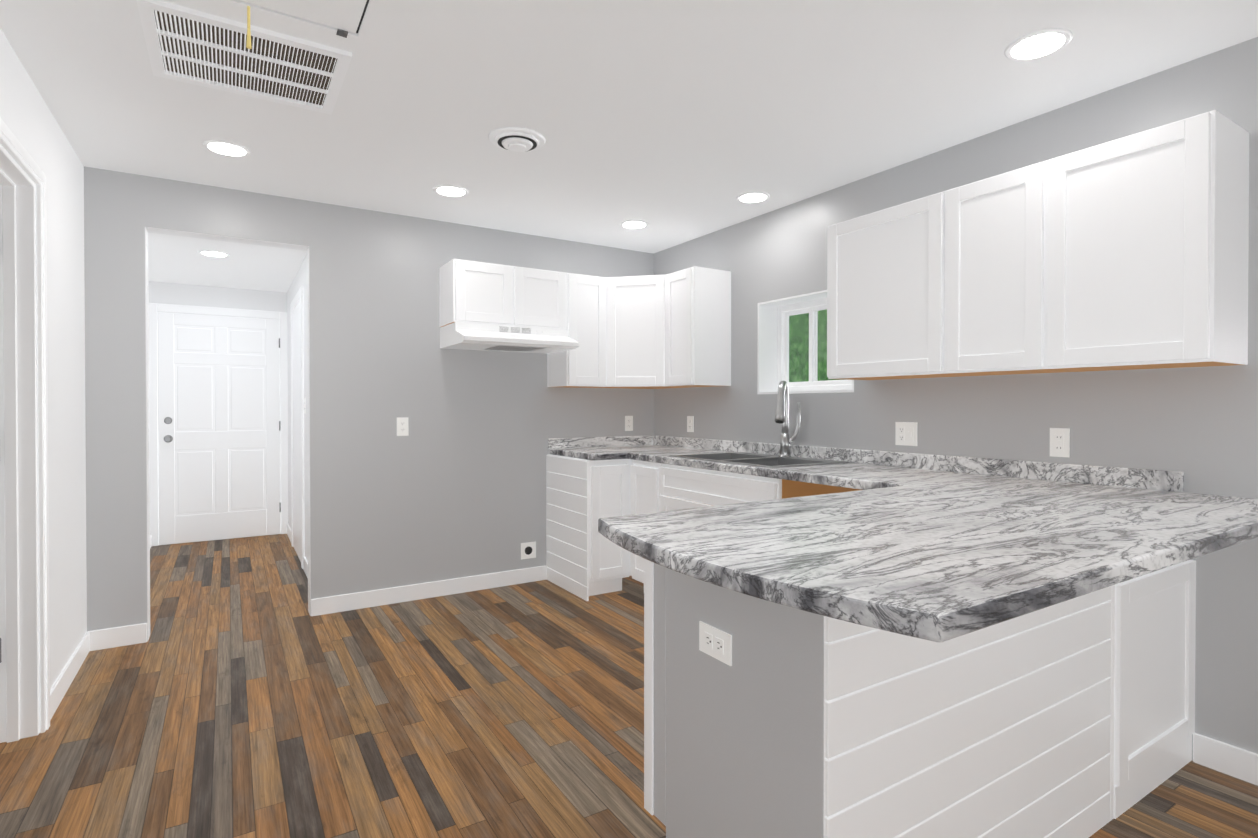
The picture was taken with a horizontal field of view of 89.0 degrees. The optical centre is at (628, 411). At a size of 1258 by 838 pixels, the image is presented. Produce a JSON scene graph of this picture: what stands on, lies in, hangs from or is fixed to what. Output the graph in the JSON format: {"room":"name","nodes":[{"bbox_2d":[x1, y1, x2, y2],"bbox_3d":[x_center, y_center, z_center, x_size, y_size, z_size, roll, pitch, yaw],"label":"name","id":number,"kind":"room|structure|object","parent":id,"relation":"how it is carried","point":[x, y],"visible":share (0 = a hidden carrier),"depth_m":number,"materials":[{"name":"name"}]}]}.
{"room":"kitchen","nodes":[
{"label":"kitchen","id":0,"kind":"room"},
{"bbox_2d":[0,28,86,712],"bbox_3d":[-1.017,0.013,0.383,0.120,2.400,6.500,0,1,-32],"label":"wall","id":1,"kind":"structure","parent":0,"point":[28,119],"depth_m":2.72,"materials":[{"name":"white paint"}]},
{"bbox_2d":[0,117,49,742],"bbox_3d":[-2.007,0.152,1.971,0.156,2.097,1.004,0,1,-32],"label":"door frame","id":2,"kind":"structure","parent":1,"relation":"attached to","point":[24,590],"depth_m":2.34,"materials":[{"name":"white wood"}]},
{"bbox_2d":[50,630,93,719],"bbox_3d":[-2.455,1.143,2.812,0.011,0.100,0.869,0,1,-32],"label":"baseboard","id":3,"kind":"structure","parent":1,"relation":"attached to","point":[65,679],"depth_m":2.79,"materials":[{"name":"white wood"}]},
{"bbox_2d":[148,233,306,292],"bbox_3d":[-3.032,-1.152,4.740,1.300,0.060,2.800,0,1,-32],"label":"ceiling","id":4,"kind":"structure","parent":0,"point":[177,259],"depth_m":4.89,"materials":[{"name":"white paint"}]},
{"bbox_2d":[198,250,229,256],"bbox_3d":[-2.941,-1.116,4.538,0.190,0.006,0.190,0,1,-32],"label":"recessed light","id":5,"kind":"object","parent":4,"relation":"in","point":[213,253],"visible":1,"depth_m":4.51,"materials":[{"name":"white plastic"}]},
{"bbox_2d":[84,167,653,640],"bbox_3d":[-1.240,-0.017,4.149,3.740,2.400,0.120,0,1,-32],"label":"wall","id":6,"kind":"structure","parent":0,"point":[452,485],"depth_m":3.89,"materials":[{"name":"grey paint"}]},
{"bbox_2d":[149,303,287,545],"bbox_3d":[-3.706,0.114,5.827,1.070,2.110,0.017,0,1,-32],"label":"door frame","id":7,"kind":"structure","parent":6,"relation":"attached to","point":[154,308],"depth_m":5.67,"materials":[{"name":"white wood"}]},
{"bbox_2d":[158,312,280,544],"bbox_3d":[-3.681,0.147,5.790,0.933,2.020,0.106,0,1,-32],"label":"hall door","id":8,"kind":"structure","parent":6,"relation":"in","point":[219,425],"depth_m":5.78,"materials":[{"name":"white wood"}]},
{"bbox_2d":[287,523,290,541],"bbox_3d":[-3.129,1.118,5.900,0.011,0.100,0.519,0,1,-32],"label":"baseboard","id":9,"kind":"structure","parent":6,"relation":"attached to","point":[288,527],"depth_m":5.91,"materials":[{"name":"white wood"}]},
{"bbox_2d":[292,300,300,561],"bbox_3d":[-2.688,0.152,5.190,0.009,2.025,0.814,0,1,-32],"label":"hall door","id":10,"kind":"structure","parent":6,"relation":"in","point":[296,413],"depth_m":5.19,"materials":[{"name":"white wood"}]},
{"bbox_2d":[290,286,303,568],"bbox_3d":[-2.691,0.119,5.188,0.017,2.110,0.960,0,1,-32],"label":"door frame","id":11,"kind":"structure","parent":6,"relation":"attached to","point":[299,296],"depth_m":4.79,"materials":[{"name":"white wood"}]},
{"bbox_2d":[304,398,305,413],"bbox_3d":[-2.374,-0.042,4.689,0.008,0.114,0.070,0,1,-32],"label":"outlet","id":12,"kind":"object","parent":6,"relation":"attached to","point":[304,405],"visible":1,"depth_m":4.67,"materials":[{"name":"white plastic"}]},
{"bbox_2d":[303,556,307,577],"bbox_3d":[-2.144,1.131,4.301,0.038,0.100,1.079,0,1,-32],"label":"baseboard","id":13,"kind":"structure","parent":6,"relation":"attached to","point":[305,565],"depth_m":4.63,"materials":[{"name":"white wood"}]},
{"bbox_2d":[397,417,408,435],"bbox_3d":[-1.404,0.094,3.971,0.070,0.114,0.007,0,1,-32],"label":"electrical outlet","id":14,"kind":"object","parent":6,"relation":"attached to","point":[402,426],"visible":1,"depth_m":3.97,"materials":[{"name":"white plastic"}]},
{"bbox_2d":[311,565,546,615],"bbox_3d":[-1.210,1.133,4.101,1.490,0.100,0.016,0,1,-32],"label":"baseboard","id":15,"kind":"structure","parent":6,"relation":"attached to","point":[366,599],"depth_m":4.04,"materials":[{"name":"white wood"}]},
{"bbox_2d":[439,259,526,326],"bbox_3d":[-0.940,-0.728,4.069,0.440,0.378,0.324,0,1,-32],"label":"upper cabinet","id":16,"kind":"object","parent":6,"relation":"attached to","point":[469,291],"depth_m":3.94,"materials":[{"name":"white wood"}]},
{"bbox_2d":[440,322,578,353],"bbox_3d":[-0.762,-0.467,4.077,0.744,0.135,0.498,0,1,-32],"label":"range hood","id":17,"kind":"object","parent":16,"relation":"attached to","point":[474,336],"visible":0.98,"depth_m":3.95,"materials":[{"name":"white metal"}]},
{"bbox_2d":[521,541,535,559],"bbox_3d":[-0.695,0.960,4.423,0.112,0.112,0.006,0,1,-32],"label":"electrical outlet","id":18,"kind":"object","parent":6,"relation":"attached to","point":[528,550],"visible":1,"depth_m":4.42,"materials":[{"name":"white plastic"}]},
{"bbox_2d":[527,268,566,329],"bbox_3d":[-0.679,-0.729,4.232,0.440,0.378,0.324,0,1,-32],"label":"upper cabinet","id":19,"kind":"object","parent":6,"relation":"attached to","point":[546,289],"depth_m":4.14,"materials":[{"name":"white wood"}]},
{"bbox_2d":[547,273,614,387],"bbox_3d":[-0.328,-0.545,4.428,0.353,0.750,0.366,0,1,-32],"label":"upper cabinet","id":20,"kind":"object","parent":6,"relation":"attached to","point":[582,366],"depth_m":4.30,"materials":[{"name":"white wood"}]},
{"bbox_2d":[625,416,632,430],"bbox_3d":[-0.001,0.090,4.850,0.070,0.114,0.007,0,1,-32],"label":"outlet","id":21,"kind":"object","parent":6,"relation":"attached to","point":[628,423],"visible":1,"depth_m":4.85,"materials":[{"name":"white plastic"}]},
{"bbox_2d":[603,275,690,388],"bbox_3d":[0.085,-0.545,4.508,0.667,0.750,0.670,0,1,-32],"label":"upper cabinet","id":22,"kind":"object","parent":6,"relation":"attached to","point":[632,305],"depth_m":4.34,"materials":[{"name":"white wood"}]},
{"bbox_2d":[0,534,1257,837],"bbox_3d":[-1.490,1.232,1.778,6.750,0.060,9.550,0,1,-32],"label":"floor","id":23,"kind":"structure","parent":0,"point":[240,692],"depth_m":2.43,"materials":[{"name":"brown wood"}]},
{"bbox_2d":[546,437,625,589],"bbox_3d":[-0.302,0.687,4.291,0.256,0.988,0.642,0,1,-32],"label":"base unit","id":24,"kind":"object","parent":23,"relation":"on","point":[584,472],"depth_m":4.24,"materials":[{"name":"white wood"}]},
{"bbox_2d":[566,481,1257,837],"bbox_3d":[0.699,0.743,1.635,1.380,0.920,0.960,0,1,-32],"label":"base unit","id":25,"kind":"object","parent":23,"relation":"on","point":[944,647],"depth_m":1.50,"materials":[{"name":"white"}]},
{"bbox_2d":[699,621,731,665],"bbox_3d":[0.201,0.544,1.504,0.007,0.070,0.114,0,1,-32],"label":"outlet","id":26,"kind":"object","parent":25,"relation":"attached to","point":[715,643],"visible":1,"depth_m":1.50,"materials":[{"name":"white plastic"}]},
{"bbox_2d":[616,381,1257,520],"bbox_3d":[0.864,0.510,3.284,0.652,1.359,3.581,0,1,-32],"label":"base unit","id":27,"kind":"object","parent":23,"relation":"on","point":[658,468],"depth_m":3.04,"materials":[{"name":"white"}]},
{"bbox_2d":[548,444,1257,641],"bbox_3d":[0.279,0.293,2.916,2.033,0.040,3.583,0,1,-32],"label":"countertop","id":28,"kind":"structure","parent":27,"relation":"on","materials":[{"name":"stone"}]},
{"bbox_2d":[0,0,1257,253],"bbox_3d":[-0.739,-1.218,0.559,6.750,0.060,6.720,0,1,-32],"label":"ceiling","id":29,"kind":"structure","parent":0,"point":[674,122],"depth_m":2.46,"materials":[{"name":"white paint"}]},
{"bbox_2d":[202,140,250,156],"bbox_3d":[-1.843,-1.203,2.936,0.190,0.006,0.190,0,1,-32],"label":"recessed light","id":30,"kind":"object","parent":29,"relation":"in","point":[226,148],"visible":1,"depth_m":2.92,"materials":[{"name":"white"}]},
{"bbox_2d":[136,0,351,114],"bbox_3d":[-1.303,-1.193,2.200,0.575,0.015,0.500,0,1,-32],"label":"ceiling vent","id":31,"kind":"object","parent":29,"relation":"in","point":[191,46],"visible":0.96,"depth_m":2.17,"materials":[{"name":"white metal"}]},
{"bbox_2d":[173,0,406,57],"bbox_3d":[-0.912,-1.188,1.581,0.740,0.016,0.875,0,1,-32],"label":"panel","id":32,"kind":"object","parent":29,"relation":"attached to","point":[366,26],"visible":0.94,"depth_m":1.93,"materials":[{"name":"white paint"}]},
{"bbox_2d":[246,6,251,48],"bbox_3d":[-1.112,-1.124,1.873,0.014,0.120,0.014,0,1,-32],"label":"pull cord","id":33,"kind":"object","parent":32,"relation":"hanging from","point":[248,44],"visible":1,"depth_m":1.87,"materials":[{"name":"yellow plastic"}]},
{"bbox_2d":[433,185,468,196],"bbox_3d":[-0.978,-1.208,3.513,0.190,0.006,0.190,0,1,-32],"label":"recessed light","id":34,"kind":"object","parent":29,"relation":"in","point":[451,190],"visible":1,"depth_m":3.50,"materials":[{"name":"white plastic"}]},
{"bbox_2d":[488,127,545,151],"bbox_3d":[-0.495,-1.186,2.836,0.250,0.039,0.250,0,1,-32],"label":"ceiling vent","id":35,"kind":"object","parent":29,"relation":"in","point":[517,139],"visible":1,"depth_m":2.79,"materials":[{"name":"white plastic"}]},
{"bbox_2d":[620,220,648,228],"bbox_3d":[0.034,-1.213,4.158,0.190,0.006,0.190,0,1,-32],"label":"recessed light","id":36,"kind":"object","parent":29,"relation":"in","point":[633,224],"visible":1,"depth_m":4.14,"materials":[{"name":"white"}]},
{"bbox_2d":[736,192,769,202],"bbox_3d":[0.701,-1.209,3.620,0.190,0.006,0.190,0,1,-32],"label":"recessed light","id":37,"kind":"object","parent":29,"relation":"in","point":[750,197],"visible":1,"depth_m":3.61,"materials":[{"name":"white plastic"}]},
{"bbox_2d":[1004,28,1072,60],"bbox_3d":[1.338,-1.196,2.096,0.190,0.006,0.190,0,1,-32],"label":"recessed light","id":38,"kind":"object","parent":29,"relation":"in","point":[1038,44],"visible":1,"depth_m":2.08,"materials":[{"name":"white plastic"}]},
{"bbox_2d":[653,37,1257,760],"bbox_3d":[1.977,-0.003,2.329,0.220,2.400,6.620,0,1,-32],"label":"wall","id":39,"kind":"structure","parent":0,"point":[1197,427],"depth_m":2.55,"materials":[{"name":"grey paint"}]},
{"bbox_2d":[687,416,693,431],"bbox_3d":[0.437,0.090,4.572,0.007,0.114,0.070,0,1,-32],"label":"electrical outlet","id":40,"kind":"object","parent":39,"relation":"attached to","point":[690,423],"visible":1,"depth_m":4.57,"materials":[{"name":"white plastic"}]},
{"bbox_2d":[663,266,730,386],"bbox_3d":[0.422,-0.543,4.252,0.365,0.750,0.356,0,1,-32],"label":"upper cabinet","id":41,"kind":"object","parent":39,"relation":"attached to","point":[672,330],"depth_m":4.13,"materials":[{"name":"white wood"}]},
{"bbox_2d":[757,290,853,393],"bbox_3d":[1.084,-0.389,3.743,0.209,0.570,0.728,0,1,-32],"label":"window","id":42,"kind":"structure","parent":39,"relation":"in","point":[812,309],"depth_m":3.99,"materials":[{"name":"white plastic"}]},
{"bbox_2d":[548,435,1183,491],"bbox_3d":[0.674,0.234,3.354,0.898,0.070,3.258,0,1,-32],"label":"backsplash","id":43,"kind":"structure","parent":39,"relation":"attached to","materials":[{"name":"stone"}]},
{"bbox_2d":[827,198,922,379],"bbox_3d":[1.276,-0.533,2.928,0.324,0.750,0.673,0,1,-32],"label":"upper cabinet","id":44,"kind":"object","parent":39,"relation":"attached to","point":[875,259],"depth_m":2.89,"materials":[{"name":"white wood"}]},
{"bbox_2d":[895,422,916,445],"bbox_3d":[1.348,0.109,3.116,0.008,0.114,0.116,0,1,-32],"label":"electrical outlet","id":45,"kind":"object","parent":39,"relation":"attached to","point":[905,433],"visible":1,"depth_m":3.11,"materials":[{"name":"white plastic"}]},
{"bbox_2d":[923,169,1018,377],"bbox_3d":[1.520,-0.529,2.537,0.324,0.750,0.514,0,1,-32],"label":"upper cabinet","id":46,"kind":"object","parent":39,"relation":"attached to","point":[971,230],"depth_m":2.52,"materials":[{"name":"white wood"}]},
{"bbox_2d":[1050,428,1069,457],"bbox_3d":[1.708,0.124,2.542,0.008,0.114,0.070,0,1,-32],"label":"outlet","id":47,"kind":"object","parent":39,"relation":"attached to","point":[1059,442],"visible":1,"depth_m":2.54,"materials":[{"name":"white plastic"}]},
{"bbox_2d":[1019,110,1248,373],"bbox_3d":[1.727,-0.527,2.207,0.324,0.750,0.527,0,1,-32],"label":"upper cabinet","id":48,"kind":"object","parent":39,"relation":"attached to","point":[1130,252],"depth_m":2.06,"materials":[{"name":"white wood"}]},
{"bbox_2d":[1193,733,1257,785],"bbox_3d":[2.783,1.160,0.831,0.011,0.100,3.210,0,1,-32],"label":"baseboard","id":49,"kind":"structure","parent":39,"relation":"attached to","point":[1226,759],"depth_m":2.11,"materials":[{"name":"white wood"}]},
{"label":"outside","id":50,"kind":"structure","parent":0,"visible":0},
{"bbox_2d":[789,309,843,381],"bbox_3d":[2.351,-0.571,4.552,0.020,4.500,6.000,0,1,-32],"label":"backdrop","id":51,"kind":"structure","parent":50,"point":[793,356],"depth_m":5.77,"materials":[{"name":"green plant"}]}
]}

